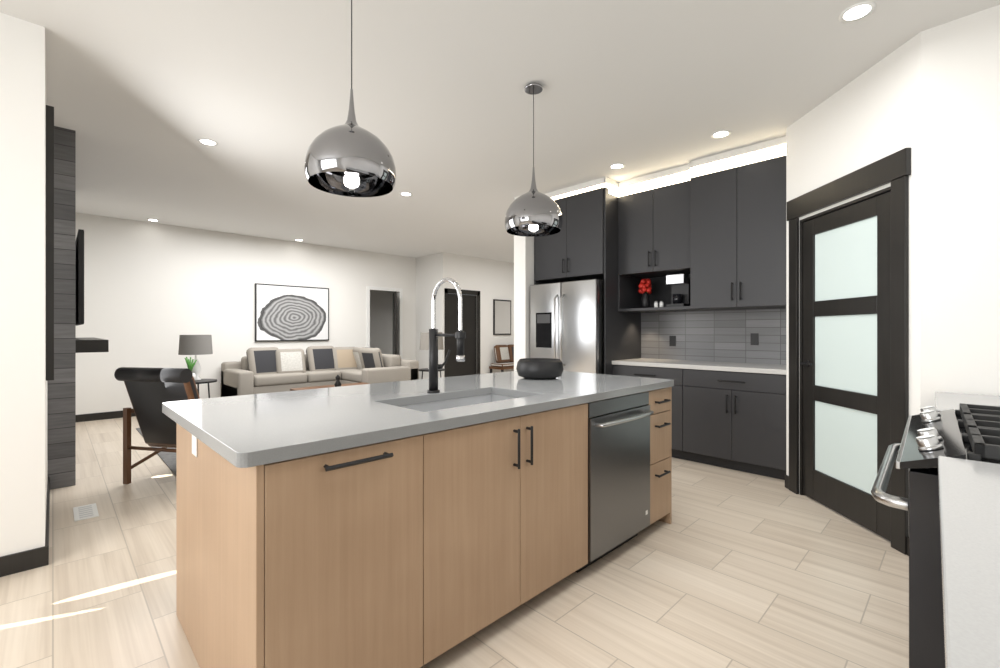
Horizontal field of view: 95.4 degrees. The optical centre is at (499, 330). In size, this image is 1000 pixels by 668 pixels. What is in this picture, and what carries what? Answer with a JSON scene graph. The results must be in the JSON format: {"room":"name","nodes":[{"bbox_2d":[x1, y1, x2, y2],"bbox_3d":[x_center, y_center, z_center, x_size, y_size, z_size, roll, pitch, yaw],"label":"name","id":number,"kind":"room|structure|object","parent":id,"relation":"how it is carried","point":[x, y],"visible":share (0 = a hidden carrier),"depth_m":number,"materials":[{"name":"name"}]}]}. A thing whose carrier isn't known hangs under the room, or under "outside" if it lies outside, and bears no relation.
{"room":"kitchen","nodes":[
{"label":"kitchen","id":0,"kind":"room"},
{"bbox_2d":[0,12,46,556],"bbox_3d":[-4.224,-0.185,4.156,0.140,2.850,5.030,0,0,-44],"label":"wall","id":1,"kind":"structure","parent":0,"point":[23,89],"depth_m":2.35,"materials":[{"name":"white paint"}]},
{"bbox_2d":[0,541,48,576],"bbox_3d":[-4.175,1.190,0.670,4.984,0.100,0.016,0,0,-44],"label":"baseboard","id":2,"kind":"structure","parent":1,"relation":"attached to","point":[14,563],"depth_m":2.35,"materials":[{"name":"black wood"}]},
{"bbox_2d":[45,105,53,540],"bbox_3d":[-2.964,-0.040,2.998,0.035,2.560,1.569,0,0,-44],"label":"trim","id":3,"kind":"structure","parent":1,"relation":"attached to","point":[49,109],"depth_m":2.67,"materials":[{"name":"black wood"}]},
{"bbox_2d":[47,126,75,489],"bbox_3d":[-4.238,-0.185,4.388,0.166,2.850,2.200,0,0,-45],"label":"wall","id":4,"kind":"structure","parent":0,"point":[61,429],"depth_m":3.61,"materials":[{"name":"tile"}]},
{"bbox_2d":[76,229,83,325],"bbox_3d":[-4.187,-0.475,4.494,0.066,0.830,1.440,0,0,-45],"label":"tv","id":5,"kind":"object","parent":4,"relation":"attached to","point":[80,278],"visible":0.67,"depth_m":3.99,"materials":[{"name":"black"}]},
{"bbox_2d":[76,337,108,352],"bbox_3d":[-4.097,0.128,4.505,0.209,0.105,1.930,0,0,-45],"label":"mantle","id":6,"kind":"object","parent":4,"relation":"attached to","point":[87,345],"visible":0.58,"depth_m":3.83,"materials":[{"name":"black wood"}]},
{"bbox_2d":[76,213,415,414],"bbox_3d":[-3.950,-0.185,8.064,6.010,2.850,0.140,0,0,-44],"label":"wall","id":7,"kind":"structure","parent":0,"point":[154,291],"depth_m":7.20,"materials":[{"name":"white paint"}]},
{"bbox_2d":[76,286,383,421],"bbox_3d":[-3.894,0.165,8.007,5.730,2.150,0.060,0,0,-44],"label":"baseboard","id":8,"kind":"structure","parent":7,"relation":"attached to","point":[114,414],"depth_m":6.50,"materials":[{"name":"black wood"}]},
{"bbox_2d":[255,283,328,341],"bbox_3d":[-3.705,-0.315,8.179,1.280,0.990,0.035,0,0,-45],"label":"picture","id":9,"kind":"object","parent":7,"relation":"attached to","point":[290,313],"visible":0.96,"depth_m":8.13,"materials":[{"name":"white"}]},
{"bbox_2d":[384,287,402,358],"bbox_3d":[-2.121,0.165,9.427,0.390,2.150,0.400,0,0,-44],"label":"door frame","id":10,"kind":"structure","parent":7,"relation":"attached to","point":[396,290],"depth_m":9.58,"materials":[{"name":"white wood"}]},
{"bbox_2d":[416,254,435,378],"bbox_3d":[-1.516,-0.185,9.775,0.140,2.850,0.810,0,0,-44],"label":"wall","id":11,"kind":"structure","parent":0,"point":[426,265],"depth_m":9.78,"materials":[{"name":"white paint"}]},
{"bbox_2d":[0,416,908,667],"bbox_3d":[-1.371,1.265,4.962,15.000,0.050,11.000,0,0,-45],"label":"floor","id":12,"kind":"structure","parent":0,"point":[728,568],"depth_m":2.17,"materials":[{"name":"tile"}]},
{"bbox_2d":[73,503,98,521],"bbox_3d":[-2.833,1.236,3.111,0.120,0.006,0.310,0,0,-45],"label":"floor air vent","id":13,"kind":"object","parent":12,"relation":"in","point":[88,511],"visible":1,"depth_m":3.09,"materials":[{"name":"white plastic"}]},
{"bbox_2d":[136,428,175,475],"bbox_3d":[-2.422,1.236,6.067,3.550,0.008,2.650,0,0,-45],"label":"rug","id":14,"kind":"object","parent":12,"relation":"on","point":[168,459],"visible":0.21,"depth_m":4.43,"materials":[{"name":"beige fabric"}]},
{"bbox_2d":[114,367,199,483],"bbox_3d":[-2.603,0.758,3.926,0.720,0.946,0.920,0,0,12],"label":"lounge chair","id":15,"kind":"object","parent":14,"relation":"on","point":[150,391],"visible":0.58,"depth_m":3.60,"materials":[{"name":"black leather"}]},
{"bbox_2d":[195,379,216,397],"bbox_3d":[-4.209,0.959,6.281,0.520,0.547,0.520,0,0,-45],"label":"side table","id":16,"kind":"object","parent":14,"relation":"on","point":[202,381],"visible":0.35,"depth_m":6.30,"materials":[{"name":"black metal"}]},
{"bbox_2d":[185,357,196,379],"bbox_3d":[-4.177,0.515,6.140,0.144,0.337,0.158,0,0,-45],"label":"plant pot","id":17,"kind":"object","parent":16,"relation":"on","point":[190,364],"visible":0.46,"depth_m":6.13,"materials":[{"name":"white ceramic"}]},
{"bbox_2d":[178,335,212,380],"bbox_3d":[-4.237,0.369,6.338,0.400,0.630,0.400,0,0,-45],"label":"table lamp","id":18,"kind":"object","parent":16,"relation":"on","point":[195,345],"visible":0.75,"depth_m":6.20,"materials":[{"name":"grey fabric"}]},
{"bbox_2d":[221,346,418,396],"bbox_3d":[-2.946,0.745,7.585,2.570,0.966,1.850,0,0,-45],"label":"sofa","id":19,"kind":"object","parent":14,"relation":"on","point":[257,370],"visible":0.85,"depth_m":7.42,"materials":[{"name":"fabric"}]},
{"bbox_2d":[290,375,369,390],"bbox_3d":[-2.312,0.925,6.490,1.100,0.612,0.600,0,0,-45],"label":"coffee table","id":20,"kind":"object","parent":14,"relation":"on","point":[337,383],"visible":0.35,"depth_m":6.47,"materials":[{"name":"brown wood"}]},
{"bbox_2d":[176,386,672,667],"bbox_3d":[-0.132,0.797,2.435,2.465,0.885,1.162,0,0,-45],"label":"kitchen island","id":21,"kind":"object","parent":12,"relation":"on","point":[419,523],"depth_m":1.61,"materials":[{"name":"brown wood"}]},
{"bbox_2d":[162,371,673,469],"bbox_3d":[-0.180,0.335,2.473,2.530,0.040,1.180,0,0,-45],"label":"island countertop","id":22,"kind":"structure","parent":21,"relation":"on","point":[242,430],"depth_m":1.86,"materials":[{"name":"grey stone"}]},
{"bbox_2d":[426,278,465,393],"bbox_3d":[-0.239,0.025,2.283,0.143,0.579,0.272,0,0,-45],"label":"faucet","id":23,"kind":"object","parent":22,"relation":"on","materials":[{"name":"black metal"}]},
{"bbox_2d":[516,358,562,378],"bbox_3d":[0.267,0.252,3.053,0.316,0.125,0.316,0,0,-45],"label":"bowl","id":24,"kind":"object","parent":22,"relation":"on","point":[539,368],"visible":1,"depth_m":2.93,"materials":[{"name":"black ceramic"}]},
{"bbox_2d":[574,391,653,572],"bbox_3d":[0.658,0.801,2.506,0.616,0.878,0.157,0,0,-44],"label":"dishwasher","id":25,"kind":"object","parent":21,"relation":"in","point":[618,426],"depth_m":2.45,"materials":[{"name":"silver metal"}]},
{"bbox_2d":[419,368,444,378],"bbox_3d":[-1.230,0.962,8.185,0.480,0.554,0.480,0,0,-45],"label":"side table","id":26,"kind":"object","parent":12,"relation":"on","point":[427,369],"visible":0.48,"depth_m":8.10,"materials":[{"name":"black metal"}]},
{"bbox_2d":[420,332,443,368],"bbox_3d":[-1.230,0.354,8.185,0.430,0.660,0.430,0,0,-45],"label":"table lamp","id":27,"kind":"object","parent":26,"relation":"on","point":[424,340],"visible":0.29,"depth_m":8.03,"materials":[{"name":"beige fabric"}]},
{"bbox_2d":[489,344,513,372],"bbox_3d":[0.257,0.776,10.368,1.000,0.928,0.429,0,0,-45],"label":"chair","id":28,"kind":"object","parent":12,"relation":"on","point":[504,356],"visible":0.69,"depth_m":10.15,"materials":[{"name":"brown wood"}]},
{"bbox_2d":[530,279,603,373],"bbox_3d":[0.946,0.350,5.293,0.891,1.780,0.921,0,0,-45],"label":"fridge","id":29,"kind":"object","parent":12,"relation":"on","point":[567,324],"visible":0.48,"depth_m":4.93,"materials":[{"name":"silver metal"}]},
{"bbox_2d":[610,364,681,458],"bbox_3d":[1.686,0.798,4.796,0.627,0.885,0.757,0,0,-45],"label":"base cabinet","id":30,"kind":"object","parent":12,"relation":"on","point":[675,374],"depth_m":4.38,"materials":[{"name":"grey"}]},
{"bbox_2d":[682,368,785,479],"bbox_3d":[2.258,0.798,4.214,0.627,0.885,0.875,0,0,-45],"label":"base cabinet","id":31,"kind":"object","parent":12,"relation":"on","point":[731,420],"depth_m":3.98,"materials":[{"name":"grey wood"}]},
{"bbox_2d":[610,356,785,375],"bbox_3d":[1.987,0.335,4.479,0.643,0.040,1.632,0,0,-45],"label":"countertop","id":32,"kind":"structure","parent":31,"relation":"on","point":[702,365],"depth_m":4.28,"materials":[{"name":"white stone"}]},
{"bbox_2d":[641,307,785,365],"bbox_3d":[2.211,0.052,4.698,0.016,0.525,1.633,0,0,-44],"label":"backsplash","id":33,"kind":"structure","parent":32,"relation":"on","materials":[{"name":"tile"}]},
{"bbox_2d":[871,403,999,667],"bbox_3d":[1.584,0.759,1.334,0.932,0.962,0.743,0,0,-45],"label":"range","id":34,"kind":"object","parent":12,"relation":"on","point":[931,434],"visible":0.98,"depth_m":1.19,"materials":[{"name":"black metal"}]},
{"bbox_2d":[935,392,999,667],"bbox_3d":[1.101,0.777,0.737,4.002,0.925,0.695,0,0,-45],"label":"countertop","id":35,"kind":"structure","parent":12,"relation":"on","point":[969,500],"depth_m":0.65,"materials":[{"name":"grey stone"}]},
{"bbox_2d":[436,253,511,377],"bbox_3d":[0.293,-0.185,10.859,4.240,2.850,0.140,0,0,-44],"label":"wall","id":36,"kind":"structure","parent":0,"point":[493,279],"depth_m":10.11,"materials":[{"name":"white paint"}]},
{"bbox_2d":[444,288,479,376],"bbox_3d":[-0.814,0.180,9.717,0.980,2.120,0.087,0,0,-45],"label":"door","id":37,"kind":"structure","parent":36,"relation":"attached to","point":[454,367],"depth_m":9.75,"materials":[{"name":"black wood"}]},
{"bbox_2d":[493,299,510,334],"bbox_3d":[0.054,-0.315,10.503,0.560,0.810,0.030,0,0,-45],"label":"mirror","id":38,"kind":"object","parent":36,"relation":"attached to","point":[501,317],"visible":0.89,"depth_m":10.46,"materials":[{"name":"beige mirror"}]},
{"bbox_2d":[0,0,999,262],"bbox_3d":[-1.371,-1.630,4.962,15.000,0.040,11.000,0,0,-45],"label":"ceiling","id":39,"kind":"structure","parent":0,"point":[144,96],"depth_m":3.08,"materials":[{"name":"white paint"}]},
{"bbox_2d":[197,138,217,145],"bbox_3d":[-2.488,-1.608,3.876,0.149,0.004,0.149,0,0,6],"label":"recessed light","id":40,"kind":"object","parent":39,"relation":"in","point":[204,141],"depth_m":3.88,"materials":[{"name":"white plastic"}]},
{"bbox_2d":[304,0,395,196],"bbox_3d":[-0.647,-1.121,1.986,0.380,0.973,0.380,0,0,-45],"label":"pendant light","id":41,"kind":"object","parent":39,"relation":"hanging from","point":[350,157],"visible":1,"depth_m":1.87,"materials":[{"name":"silver metal"}]},
{"bbox_2d":[399,192,411,195],"bbox_3d":[-1.104,-1.608,5.347,0.149,0.004,0.149,0,0,39],"label":"recessed light","id":42,"kind":"object","parent":39,"relation":"in","point":[402,193],"depth_m":5.34,"materials":[{"name":"white plastic"}]},
{"bbox_2d":[505,82,562,236],"bbox_3d":[0.220,-1.131,2.982,0.380,0.953,0.380,0,0,-45],"label":"pendant light","id":43,"kind":"object","parent":39,"relation":"hanging from","point":[533,212],"visible":1,"depth_m":2.87,"materials":[{"name":"silver metal"}]},
{"bbox_2d":[609,163,624,168],"bbox_3d":[1.142,-1.608,4.439,0.149,0.004,0.149,0,0,21],"label":"recessed light","id":44,"kind":"object","parent":39,"relation":"in","point":[617,165],"depth_m":4.44,"materials":[{"name":"white plastic"}]},
{"bbox_2d":[711,130,730,137],"bbox_3d":[1.806,-1.608,3.718,0.149,0.004,0.149,0,0,39],"label":"recessed light","id":45,"kind":"object","parent":39,"relation":"in","point":[719,134],"depth_m":3.72,"materials":[{"name":"white plastic"}]},
{"bbox_2d":[839,1,875,22],"bbox_3d":[1.802,-1.608,2.296,0.149,0.004,0.149,0,0,37],"label":"recessed light","id":46,"kind":"object","parent":39,"relation":"in","point":[857,11],"depth_m":2.29,"materials":[{"name":"white plastic"}]},
{"bbox_2d":[512,196,533,370],"bbox_3d":[2.363,-0.185,7.518,5.970,2.850,0.188,0,0,-44],"label":"wall","id":47,"kind":"structure","parent":0,"point":[523,265],"depth_m":5.42,"materials":[{"name":"white paint"}]},
{"bbox_2d":[534,184,625,283],"bbox_3d":[1.020,-1.052,5.367,0.777,0.905,0.945,0,0,-45],"label":"upper cabinet","id":48,"kind":"object","parent":47,"relation":"attached to","point":[585,247],"depth_m":4.95,"materials":[{"name":"grey wood"}]},
{"bbox_2d":[614,164,705,279],"bbox_3d":[1.743,-1.093,4.817,0.517,0.975,0.806,0,0,-45],"label":"upper cabinet","id":49,"kind":"object","parent":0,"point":[651,209],"depth_m":4.65,"materials":[{"name":"grey wood"}]},
{"bbox_2d":[638,274,689,307],"bbox_3d":[1.723,-0.406,4.814,0.233,0.330,0.532,0,0,-45],"label":"decor","id":50,"kind":"object","parent":49,"relation":"in","point":[680,288],"visible":1,"depth_m":4.68,"materials":[{"name":"black"}]},
{"bbox_2d":[686,152,785,311],"bbox_3d":[2.294,-0.830,4.214,0.577,1.240,0.825,0,0,-45],"label":"upper cabinet","id":51,"kind":"object","parent":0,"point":[713,227],"depth_m":4.01,"materials":[{"name":"grey wood"}]},
{"bbox_2d":[786,37,927,493],"bbox_3d":[2.370,-0.185,3.079,0.778,2.850,0.690,0,0,-44],"label":"wall","id":52,"kind":"structure","parent":0,"point":[882,112],"depth_m":2.70,"materials":[{"name":"white paint"}]},
{"bbox_2d":[787,148,910,554],"bbox_3d":[2.305,0.115,3.033,0.167,2.250,1.060,0,0,0],"label":"door","id":53,"kind":"structure","parent":52,"relation":"attached to","point":[854,335],"depth_m":2.95,"materials":[{"name":"black wood"}]}
]}

